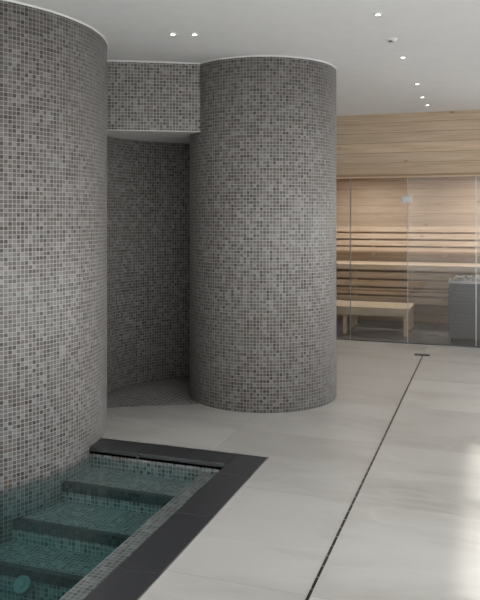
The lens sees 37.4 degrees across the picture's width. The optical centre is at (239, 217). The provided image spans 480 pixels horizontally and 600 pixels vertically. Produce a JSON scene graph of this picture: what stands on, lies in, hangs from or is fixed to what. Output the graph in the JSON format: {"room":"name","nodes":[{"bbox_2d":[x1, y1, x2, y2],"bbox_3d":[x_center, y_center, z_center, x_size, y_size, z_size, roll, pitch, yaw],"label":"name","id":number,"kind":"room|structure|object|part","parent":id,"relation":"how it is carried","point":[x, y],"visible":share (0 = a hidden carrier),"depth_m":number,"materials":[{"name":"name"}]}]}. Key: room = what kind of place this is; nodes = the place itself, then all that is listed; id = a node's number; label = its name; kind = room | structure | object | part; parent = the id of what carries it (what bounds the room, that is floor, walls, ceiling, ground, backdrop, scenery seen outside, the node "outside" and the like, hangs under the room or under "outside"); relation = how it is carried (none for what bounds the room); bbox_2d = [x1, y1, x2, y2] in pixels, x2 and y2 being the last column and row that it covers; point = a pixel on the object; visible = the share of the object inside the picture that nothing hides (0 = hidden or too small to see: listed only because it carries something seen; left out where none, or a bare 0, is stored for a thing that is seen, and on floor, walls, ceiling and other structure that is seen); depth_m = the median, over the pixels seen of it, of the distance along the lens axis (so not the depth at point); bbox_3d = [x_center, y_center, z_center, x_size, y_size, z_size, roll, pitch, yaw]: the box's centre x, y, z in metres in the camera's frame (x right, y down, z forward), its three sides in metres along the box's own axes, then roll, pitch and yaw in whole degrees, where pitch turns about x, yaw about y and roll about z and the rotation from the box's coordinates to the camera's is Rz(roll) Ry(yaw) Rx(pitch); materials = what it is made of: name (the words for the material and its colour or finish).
{"room":"spa","nodes":[
{"label":"spa","id":0,"kind":"room"},
{"bbox_2d":[2,0,107,48],"bbox_3d":[-2.090,-1.245,4.929,2.304,0.010,2.304,0,0,19],"label":"trim","id":1,"kind":"structure","parent":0,"point":[2,0],"depth_m":4.33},
{"bbox_2d":[12,0,479,115],"bbox_3d":[-0.928,-1.350,3.258,6.900,0.200,11.940,0,0,19],"label":"ceiling","id":2,"kind":"structure","parent":0,"point":[439,40],"depth_m":4.89,"materials":[{"name":"paint"}]},
{"bbox_2d":[386,38,396,42],"bbox_3d":[1.061,-1.239,4.957,0.076,0.022,0.076,0,0,19],"label":"smoke detector","id":3,"kind":"object","parent":2,"relation":"attached to","point":[390,40],"visible":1,"depth_m":4.94,"materials":[{"name":"plastic"}]},
{"bbox_2d":[200,55,336,72],"bbox_3d":[0.195,-1.245,6.084,1.262,0.010,1.262,0,0,19],"label":"trim","id":4,"kind":"structure","parent":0,"point":[251,55],"depth_m":5.51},
{"bbox_2d":[102,340,479,599],"bbox_3d":[-0.928,1.600,3.258,6.900,0.200,11.940,0,0,19],"label":"floor","id":5,"kind":"structure","parent":0,"point":[411,531],"depth_m":3.98,"materials":[{"name":"tile"}]},
{"bbox_2d":[0,438,268,599],"bbox_3d":[-2.339,1.973,3.229,3.955,0.954,3.955,0,0,19],"label":"pool","id":6,"kind":"object","parent":5,"relation":"in","point":[118,525],"visible":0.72,"depth_m":3.98,"materials":[{"name":"tile"}]},
{"bbox_2d":[0,0,106,544],"bbox_3d":[-2.090,0.625,4.929,2.294,3.750,2.294,0,0,19],"label":"curved wall","id":7,"kind":"structure","parent":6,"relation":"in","point":[53,67],"depth_m":4.27,"materials":[{"name":"grey tile"}]},
{"bbox_3d":[-1.159,1.508,2.817,1.455,0.023,3.955,0,0,19],"label":"coping edge trim","id":8,"kind":"part","parent":6,"relation":"part of","materials":[{"name":"stone"}]},
{"bbox_2d":[107,60,200,407],"bbox_3d":[-0.435,0.125,6.251,2.160,2.750,1.099,0,0,-11],"label":"shower alcove","id":9,"kind":"object","parent":5,"relation":"on","point":[153,107],"visible":0.36,"depth_m":6.33,"materials":[{"name":"tile"}]},
{"bbox_3d":[-0.774,-0.972,5.717,1.280,0.556,0.125,0,0,-9],"label":"lintel trim","id":10,"kind":"part","parent":9,"relation":"part of","materials":[{"name":"grey tile"}]},
{"bbox_2d":[189,57,335,412],"bbox_3d":[0.195,0.125,6.084,1.252,2.750,1.252,0,0,19],"label":"column","id":11,"kind":"structure","parent":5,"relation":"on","point":[262,159],"depth_m":5.52,"materials":[{"name":"grey tile"}]},
{"bbox_2d":[305,353,429,599],"bbox_3d":[0.434,1.497,3.307,0.160,0.006,9.530,0,0,19],"label":"floor drain","id":12,"kind":"object","parent":5,"relation":"on","point":[422,355],"visible":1,"depth_m":3.78,"materials":[{"name":"metal"}]},
{"bbox_2d":[336,110,479,347],"bbox_3d":[1.341,0.175,9.678,6.550,2.850,1.902,0,0,19],"label":"wall","id":13,"kind":"structure","parent":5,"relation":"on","point":[420,169],"depth_m":9.81,"materials":[{"name":"beige wood"}]},
{"bbox_2d":[336,226,479,338],"bbox_3d":[2.221,0.810,9.515,3.880,1.380,1.460,0,0,19],"label":"bench","id":14,"kind":"object","parent":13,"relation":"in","point":[360,305],"depth_m":9.71,"materials":[{"name":"beige wood"}]},
{"bbox_2d":[448,275,479,342],"bbox_3d":[2.850,1.097,8.616,0.600,0.805,0.472,0,0,19],"label":"heater","id":15,"kind":"object","parent":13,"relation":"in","point":[462,289],"depth_m":8.45,"materials":[{"name":"grey metal"}]}
]}

